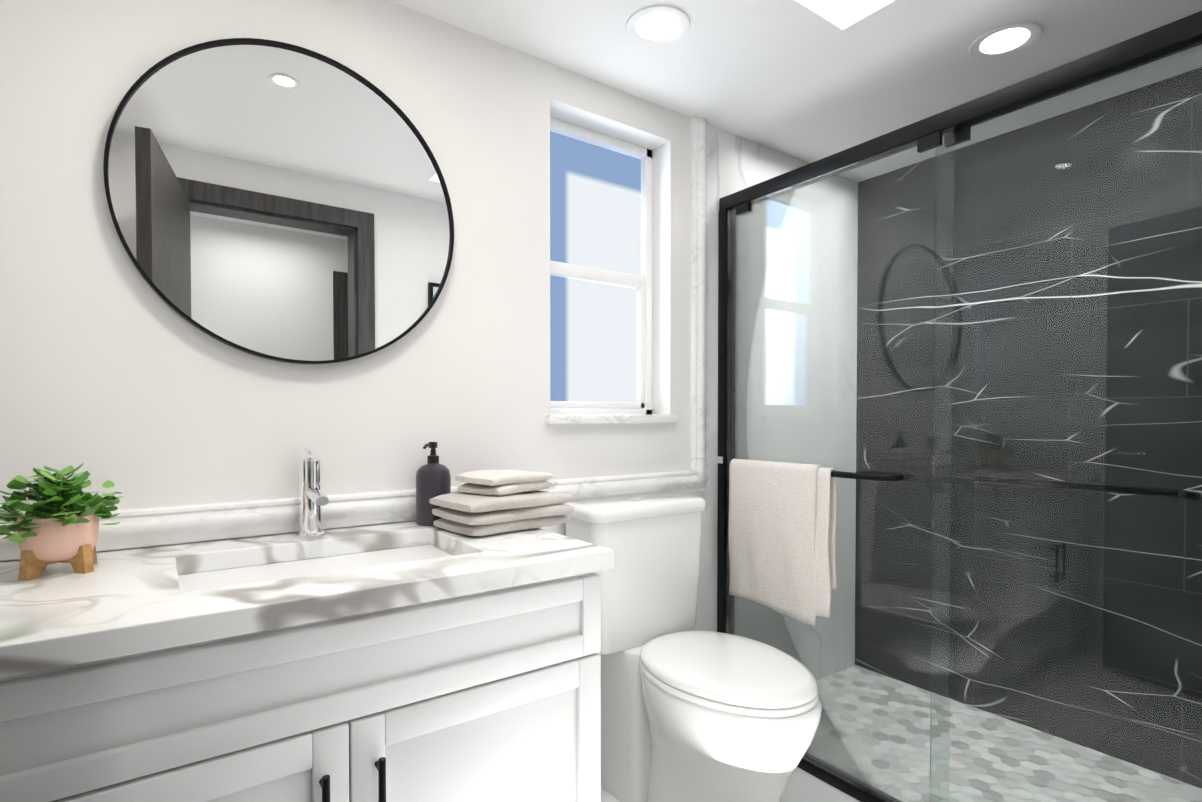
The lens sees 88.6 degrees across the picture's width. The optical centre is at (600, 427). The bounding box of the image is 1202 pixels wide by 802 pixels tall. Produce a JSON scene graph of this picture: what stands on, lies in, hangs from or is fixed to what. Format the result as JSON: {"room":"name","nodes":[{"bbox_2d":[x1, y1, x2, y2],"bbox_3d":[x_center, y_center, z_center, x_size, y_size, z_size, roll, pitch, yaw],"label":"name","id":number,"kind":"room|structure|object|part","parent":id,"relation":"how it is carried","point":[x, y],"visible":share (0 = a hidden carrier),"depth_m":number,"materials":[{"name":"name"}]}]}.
{"room":"bathroom","nodes":[
{"label":"bathroom","id":0,"kind":"room"},
{"bbox_2d":[0,0,857,679],"bbox_3d":[-0.053,-0.169,2.083,3.185,2.582,0.200,-1,1,-36],"label":"wall","id":1,"kind":"structure","parent":0,"point":[126,380],"depth_m":1.61,"materials":[{"name":"white paint"}]},
{"bbox_2d":[103,38,453,363],"bbox_3d":[-0.708,-0.523,1.467,0.742,0.742,0.026,-1,1,-36],"label":"mirror","id":2,"kind":"object","parent":1,"relation":"attached to","point":[278,201],"depth_m":1.43,"materials":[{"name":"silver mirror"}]},
{"bbox_2d":[0,116,709,560],"bbox_3d":[-0.380,-0.429,1.703,1.914,1.347,0.029,-1,1,-36],"label":"trim","id":3,"kind":"structure","parent":1,"relation":"attached to","point":[166,524],"depth_m":1.60,"materials":[{"name":"stone"}]},
{"bbox_2d":[550,117,652,414],"bbox_3d":[-0.026,-0.509,2.121,0.490,0.990,0.050,-1,1,-36],"label":"window","id":4,"kind":"structure","parent":1,"relation":"in","point":[642,286],"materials":[{"name":"white plastic"}]},
{"bbox_3d":[-0.031,-0.519,2.128,0.470,0.950,0.008,-1,1,-36],"label":"glowing window glass","id":5,"kind":"part","parent":4,"relation":"part of","materials":[{"name":"clear glass"}]},
{"bbox_2d":[545,414,677,423],"bbox_3d":[0.023,-0.028,2.061,0.526,0.030,0.117,-1,1,-36],"label":"window sill","id":6,"kind":"structure","parent":1,"relation":"attached to","point":[590,419],"depth_m":1.99,"materials":[{"name":"stone"}]},
{"bbox_2d":[719,11,1201,210],"bbox_3d":[0.868,-0.821,1.747,0.052,0.047,1.396,-1,1,-36],"label":"header","id":7,"kind":"object","parent":1,"relation":"attached to","point":[1175,36],"visible":0.77,"depth_m":1.52,"materials":[{"name":"black metal"}]},
{"bbox_2d":[726,42,1201,801],"bbox_3d":[0.867,0.150,1.763,0.034,1.891,1.324,-1,1,-36],"label":"shower door","id":8,"kind":"structure","parent":7,"relation":"hanging from","point":[754,234],"depth_m":1.74,"materials":[{"name":"clear glass"}]},
{"bbox_2d":[736,201,750,215],"bbox_3d":[0.513,-0.788,2.219,0.016,0.034,0.060,-1,1,-36],"label":"hanger","id":9,"kind":"object","parent":8,"relation":"attached to","point":[743,208],"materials":[{"name":"black metal"}]},
{"bbox_3d":[0.703,0.146,1.970,0.008,1.891,0.797,-1,1,-36],"label":"glass","id":10,"kind":"part","parent":8,"relation":"part of","materials":[{"name":"clear glass"}]},
{"bbox_2d":[831,471,903,481],"bbox_3d":[0.650,0.139,1.976,0.068,0.019,0.619,-1,1,-36],"label":"bar","id":11,"kind":"object","parent":8,"relation":"attached to","point":[866,476],"visible":0.33,"depth_m":1.76,"materials":[{"name":"black metal"}]},
{"bbox_2d":[729,459,836,625],"bbox_3d":[0.588,0.360,2.026,0.065,0.494,0.401,-1,1,-36],"label":"hanging towel","id":12,"kind":"object","parent":11,"relation":"hanging from","point":[782,536],"visible":1,"depth_m":1.98,"materials":[{"name":"beige fabric"}]},
{"bbox_2d":[917,125,970,152],"bbox_3d":[0.925,-0.778,1.666,0.127,0.034,0.039,1,1,33],"label":"hanger","id":13,"kind":"object","parent":8,"relation":"attached to","point":[934,140],"depth_m":1.66,"materials":[{"name":"black metal"}]},
{"bbox_3d":[1.092,0.155,1.471,0.008,1.891,0.587,-1,1,-36],"label":"glass","id":14,"kind":"part","parent":8,"relation":"part of","materials":[{"name":"clear glass"}]},
{"bbox_2d":[967,476,1200,501],"bbox_3d":[1.132,0.142,1.479,0.066,0.019,0.449,-1,1,-36],"label":"bar","id":15,"kind":"object","parent":8,"relation":"attached to","point":[1193,495],"visible":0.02,"depth_m":1.46,"materials":[{"name":"black metal"}]},
{"bbox_2d":[389,0,1201,181],"bbox_3d":[0.398,-1.324,1.433,3.185,0.450,1.750,-1,1,-36],"label":"ceiling","id":16,"kind":"structure","parent":0,"point":[809,81],"depth_m":1.83,"materials":[{"name":"white paint"}]},
{"bbox_2d":[626,5,689,45],"bbox_3d":[0.156,-1.101,1.694,0.176,0.004,0.176,-1,1,-36],"label":"recessed light","id":17,"kind":"object","parent":16,"relation":"in","point":[677,13],"depth_m":1.69,"materials":[{"name":"white plastic"}]},
{"bbox_3d":[0.156,-1.102,1.694,0.120,0.001,0.120,-1,1,-36],"label":"recessed ceiling light lens","id":18,"kind":"part","parent":17,"relation":"part of","materials":[{"name":"white plastic"}]},
{"bbox_2d":[969,22,1041,59],"bbox_3d":[1.153,-1.102,1.762,0.176,0.004,0.176,-1,1,-36],"label":"recessed light","id":19,"kind":"object","parent":16,"relation":"in","point":[1032,28],"depth_m":1.76,"materials":[{"name":"white plastic"}]},
{"bbox_3d":[1.153,-1.103,1.761,0.120,0.001,0.120,-1,1,-36],"label":"recessed ceiling light lens","id":20,"kind":"part","parent":19,"relation":"part of","materials":[{"name":"white plastic"}]},
{"bbox_2d":[855,67,1201,788],"bbox_3d":[1.690,-0.172,2.255,0.150,2.582,1.550,-1,1,-36],"label":"wall","id":21,"kind":"structure","parent":0,"point":[1105,527],"depth_m":2.23,"materials":[{"name":"black stone"}]},
{"label":"outside","id":22,"kind":"structure","parent":0,"visible":0},
{"bbox_2d":[601,667,1201,801],"bbox_3d":[0.457,1.182,1.394,3.185,0.104,1.550,-1,1,-36],"label":"floor","id":23,"kind":"structure","parent":22,"point":[978,752],"depth_m":1.95,"materials":[{"name":"white tile"}]},
{"bbox_2d":[0,521,613,801],"bbox_3d":[-0.567,0.696,1.232,1.038,0.880,0.605,-1,1,-36],"label":"bathroom vanity","id":24,"kind":"object","parent":23,"relation":"on","point":[411,661],"visible":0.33,"depth_m":1.02,"materials":[{"name":"white wood"}]},
{"bbox_2d":[0,463,122,579],"bbox_3d":[-0.972,0.161,1.101,0.191,0.194,0.186,-1,1,-36],"label":"plant","id":25,"kind":"object","parent":24,"relation":"on","point":[48,528],"depth_m":1.08,"materials":[{"name":"green plant"}]},
{"bbox_2d":[297,447,328,537],"bbox_3d":[-0.653,0.151,1.402,0.060,0.204,0.175,-1,1,-36],"label":"faucet","id":26,"kind":"object","parent":24,"relation":"on","point":[314,499],"depth_m":1.41,"materials":[{"name":"silver metal"}]},
{"bbox_2d":[416,442,450,525],"bbox_3d":[-0.435,0.143,1.599,0.088,0.212,0.088,-1,1,-36],"label":"soap dispenser","id":27,"kind":"object","parent":24,"relation":"on","point":[433,478],"depth_m":1.56,"materials":[{"name":"grey plastic"}]},
{"bbox_2d":[429,469,573,535],"bbox_3d":[-0.250,0.181,1.555,0.302,0.140,0.235,-1,1,-42],"label":"towel stack","id":28,"kind":"object","parent":24,"relation":"on","point":[485,502],"visible":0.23,"depth_m":1.49,"materials":[{"name":"beige fabric"}]},
{"bbox_2d":[563,493,821,801],"bbox_3d":[0.258,0.677,1.736,0.458,0.902,0.730,-1,1,-36],"label":"toilet","id":29,"kind":"object","parent":23,"relation":"on","point":[688,714],"visible":0.94,"depth_m":1.75,"materials":[{"name":"white ceramic"}]},
{"bbox_3d":[0.109,0.462,1.941,0.436,0.385,0.198,-1,1,-36],"label":"tank","id":30,"kind":"part","parent":29,"relation":"part of","materials":[{"name":"white ceramic"}]},
{"bbox_3d":[0.109,0.248,1.938,0.458,0.042,0.216,-1,1,-36],"label":"tank lid","id":31,"kind":"part","parent":29,"relation":"part of","materials":[{"name":"white ceramic"}]},
{"bbox_3d":[0.338,0.667,1.676,0.396,0.018,0.516,-1,1,-36],"label":"seat","id":32,"kind":"part","parent":29,"relation":"part of","materials":[{"name":"white plastic"}]},
{"bbox_3d":[0.338,0.641,1.675,0.394,0.030,0.513,-1,1,-36],"label":"lid","id":33,"kind":"part","parent":29,"relation":"part of","materials":[{"name":"white plastic"}]},
{"bbox_3d":[0.330,0.903,1.691,0.384,0.452,0.568,-1,1,-36],"label":"bowl","id":34,"kind":"part","parent":29,"relation":"part of","materials":[{"name":"white ceramic"}]},
{"bbox_2d":[797,758,901,801],"bbox_3d":[0.868,1.112,1.780,0.060,0.030,1.396,-1,1,-36],"label":"door track","id":35,"kind":"object","parent":23,"relation":"on","point":[849,789],"depth_m":1.91,"materials":[{"name":"black metal"}]},
{"bbox_2d":[717,209,727,632],"bbox_3d":[0.472,0.140,2.317,0.060,1.895,0.034,-1,1,-36],"label":"post","id":36,"kind":"object","parent":35,"relation":"on","point":[722,407],"visible":0.23,"depth_m":2.28,"materials":[{"name":"black metal"}]},
{"bbox_2d":[717,456,723,462],"bbox_3d":[0.445,0.121,2.297,0.006,0.025,0.028,-1,1,-36],"label":"clamp","id":37,"kind":"object","parent":36,"relation":"attached to","point":[720,459],"visible":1,"depth_m":2.29,"materials":[{"name":"silver metal"}]},
{"bbox_2d":[817,665,1201,801],"bbox_3d":[1.239,1.115,2.046,0.849,0.001,1.396,-1,1,-36],"label":"shower floor","id":38,"kind":"structure","parent":23,"relation":"on","point":[1067,779],"depth_m":2.09,"materials":[{"name":"tile"}]}
]}

